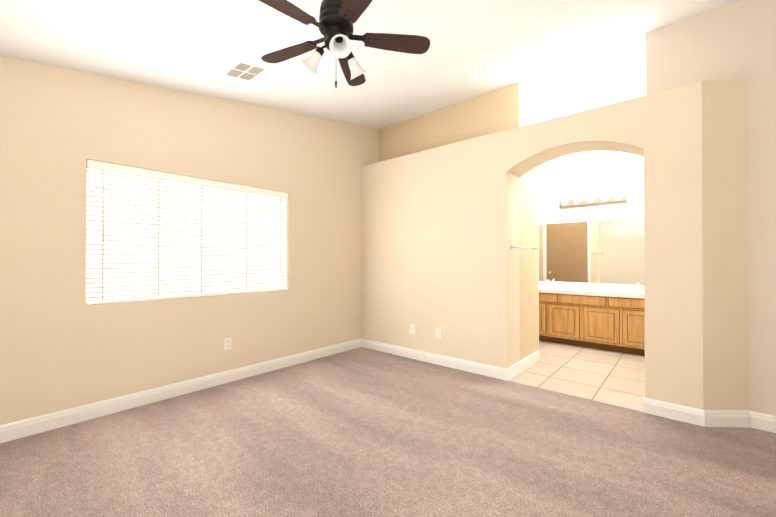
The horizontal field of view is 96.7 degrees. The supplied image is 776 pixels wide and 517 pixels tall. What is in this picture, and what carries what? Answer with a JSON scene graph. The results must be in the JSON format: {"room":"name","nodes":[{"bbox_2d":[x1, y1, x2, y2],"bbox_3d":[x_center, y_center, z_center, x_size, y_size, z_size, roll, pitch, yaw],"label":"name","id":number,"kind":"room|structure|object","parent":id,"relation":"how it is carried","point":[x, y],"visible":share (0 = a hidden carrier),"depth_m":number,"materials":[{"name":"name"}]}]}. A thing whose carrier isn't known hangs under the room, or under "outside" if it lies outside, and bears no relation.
{"room":"empty bedroom","nodes":[
{"label":"empty bedroom","id":0,"kind":"room"},
{"bbox_2d":[0,56,378,424],"bbox_3d":[-0.946,-0.417,4.240,0.150,3.300,6.900,0,0,41],"label":"wall","id":1,"kind":"structure","parent":0,"point":[63,346],"depth_m":2.87,"materials":[{"name":"beige paint"}]},
{"bbox_2d":[0,339,359,442],"bbox_3d":[-1.701,1.165,3.230,0.016,0.122,4.100,0,0,41],"label":"baseboard","id":2,"kind":"structure","parent":1,"relation":"attached to","point":[34,425],"depth_m":2.88,"materials":[{"name":"white wood"}]},
{"bbox_2d":[224,337,230,349],"bbox_3d":[-1.572,0.842,3.386,0.008,0.116,0.072,0,0,41],"label":"outlet","id":3,"kind":"object","parent":1,"relation":"attached to","point":[227,343],"visible":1,"depth_m":3.38,"materials":[{"name":"white plastic"}]},
{"bbox_2d":[0,0,738,128],"bbox_3d":[0.850,-1.618,2.694,4.900,0.864,6.900,0,0,41],"label":"ceiling","id":4,"kind":"structure","parent":0,"point":[556,58],"depth_m":2.65,"materials":[{"name":"paint"}]},
{"bbox_2d":[223,60,267,80],"bbox_3d":[-1.173,-1.528,2.830,0.300,0.049,0.234,0,0,41],"label":"ceiling vent","id":5,"kind":"object","parent":4,"relation":"in","point":[243,70],"visible":0.98,"depth_m":2.81,"materials":[{"name":"white metal"}]},
{"bbox_2d":[259,0,429,87],"bbox_3d":[-0.325,-1.255,1.950,1.056,0.587,1.030,0,0,41],"label":"ceiling fan","id":6,"kind":"object","parent":4,"relation":"hanging from","point":[337,19],"visible":1,"depth_m":1.97,"materials":[{"name":"brown wood"}]},
{"bbox_2d":[0,347,775,516],"bbox_3d":[0.102,1.243,1.810,4.900,0.068,4.610,0,0,41],"label":"floor carpet","id":7,"kind":"object","parent":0,"point":[361,432],"visible":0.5,"depth_m":2.12,"materials":[{"name":"brown carpet"}]},
{"bbox_2d":[379,82,537,359],"bbox_3d":[0.847,-0.415,4.632,2.050,3.300,0.620,0,0,41],"label":"wall","id":8,"kind":"structure","parent":0,"point":[515,105],"depth_m":4.05,"materials":[{"name":"beige paint"}]},
{"bbox_2d":[508,350,539,380],"bbox_3d":[1.514,1.169,3.814,0.016,0.122,0.970,0,0,41],"label":"baseboard","id":9,"kind":"structure","parent":8,"relation":"attached to","point":[528,361],"depth_m":3.76,"materials":[{"name":"white wood"}]},
{"bbox_2d":[510,245,539,250],"bbox_3d":[1.514,-0.110,3.777,0.074,0.048,0.728,0,0,41],"label":"towel rail","id":10,"kind":"object","parent":8,"relation":"attached to","point":[512,247],"visible":1,"depth_m":3.63,"materials":[{"name":"silver metal"}]},
{"bbox_2d":[538,222,538,349],"bbox_3d":[1.544,0.179,4.516,0.843,2.110,0.117,0,0,41],"label":"closet door","id":11,"kind":"structure","parent":8,"relation":"in","point":[538,286],"depth_m":4.20,"materials":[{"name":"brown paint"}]},
{"bbox_2d":[362,80,748,410],"bbox_3d":[1.170,-0.026,3.703,3.750,2.510,0.360,0,0,41],"label":"wall","id":12,"kind":"structure","parent":0,"point":[440,230],"depth_m":2.98,"materials":[{"name":"beige paint"}]},
{"bbox_2d":[410,324,414,333],"bbox_3d":[0.294,0.868,4.207,0.072,0.116,0.014,0,0,41],"label":"outlet","id":13,"kind":"object","parent":12,"relation":"attached to","point":[412,328],"visible":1,"depth_m":4.21,"materials":[{"name":"white plastic"}]},
{"bbox_2d":[360,338,507,380],"bbox_3d":[0.421,1.171,4.094,2.036,0.122,0.016,0,0,41],"label":"baseboard","id":14,"kind":"structure","parent":12,"relation":"attached to","point":[460,364],"depth_m":3.94,"materials":[{"name":"white wood"}]},
{"bbox_2d":[436,328,440,338],"bbox_3d":[0.579,0.863,3.964,0.072,0.116,0.008,0,0,41],"label":"outlet","id":15,"kind":"object","parent":12,"relation":"attached to","point":[438,332],"visible":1,"depth_m":3.96,"materials":[{"name":"white plastic"}]},
{"bbox_2d":[510,341,644,410],"bbox_3d":[2.240,1.263,4.284,4.900,0.060,2.650,0,0,41],"label":"floor","id":16,"kind":"structure","parent":0,"point":[611,377],"depth_m":3.64,"materials":[{"name":"beige tile"}]},
{"bbox_2d":[539,291,644,355],"bbox_3d":[2.839,0.873,4.940,1.850,0.728,0.570,0,0,41],"label":"bathroom vanity","id":17,"kind":"object","parent":16,"relation":"on","point":[606,316],"depth_m":4.64,"materials":[{"name":"brown wood"}]},
{"bbox_2d":[539,287,643,298],"bbox_3d":[2.837,0.483,4.941,1.860,0.053,0.576,0,0,41],"label":"countertop","id":18,"kind":"structure","parent":17,"relation":"on","point":[566,290],"depth_m":4.77,"materials":[{"name":"white stone"}]},
{"bbox_2d":[538,151,643,284],"bbox_3d":[3.058,-0.411,5.240,4.600,3.300,0.150,0,0,41],"label":"wall","id":19,"kind":"structure","parent":0,"point":[586,174],"depth_m":5.17,"materials":[{"name":"paint"}]},
{"bbox_2d":[539,218,643,283],"bbox_3d":[3.066,-0.090,5.126,1.760,0.913,0.006,0,0,41],"label":"bathroom mirror","id":20,"kind":"object","parent":19,"relation":"attached to","point":[608,251],"visible":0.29,"depth_m":5.13,"materials":[{"name":"clear glass"}]},
{"bbox_2d":[539,281,643,290],"bbox_3d":[3.018,0.414,5.151,1.860,0.085,0.020,0,0,41],"label":"backsplash","id":21,"kind":"structure","parent":19,"relation":"attached to","point":[606,287],"depth_m":5.02,"materials":[{"name":"white stone"}]},
{"bbox_2d":[559,193,626,207],"bbox_3d":[2.996,-0.850,5.103,0.880,0.112,0.139,0,0,41],"label":"vanity light bar","id":22,"kind":"object","parent":19,"relation":"attached to","point":[615,198],"visible":1,"depth_m":5.07,"materials":[{"name":"white glass"}]},
{"bbox_2d":[645,0,775,415],"bbox_3d":[2.752,-0.428,2.470,1.440,3.300,0.160,0,0,41],"label":"wall","id":23,"kind":"structure","parent":0,"point":[736,40],"depth_m":2.48,"materials":[{"name":"beige paint"}]},
{"bbox_2d":[642,395,775,432],"bbox_3d":[2.675,1.160,2.384,1.456,0.122,0.376,0,0,41],"label":"baseboard","id":24,"kind":"structure","parent":23,"relation":"attached to","point":[729,418],"depth_m":2.48,"materials":[{"name":"white wood"}]},
{"bbox_3d":[-1.783,-0.190,3.332,0.061,1.106,1.752,0,0,41],"label":"window","id":25,"kind":"structure","parent":0,"visible":0},
{"bbox_2d":[86,159,287,304],"bbox_3d":[-1.725,-0.191,3.282,0.066,1.101,1.740,0,0,41],"label":"window blinds","id":26,"kind":"object","parent":25,"relation":"attached to","point":[154,235],"visible":0.98,"depth_m":3.08,"materials":[{"name":"white plastic"}]}
]}

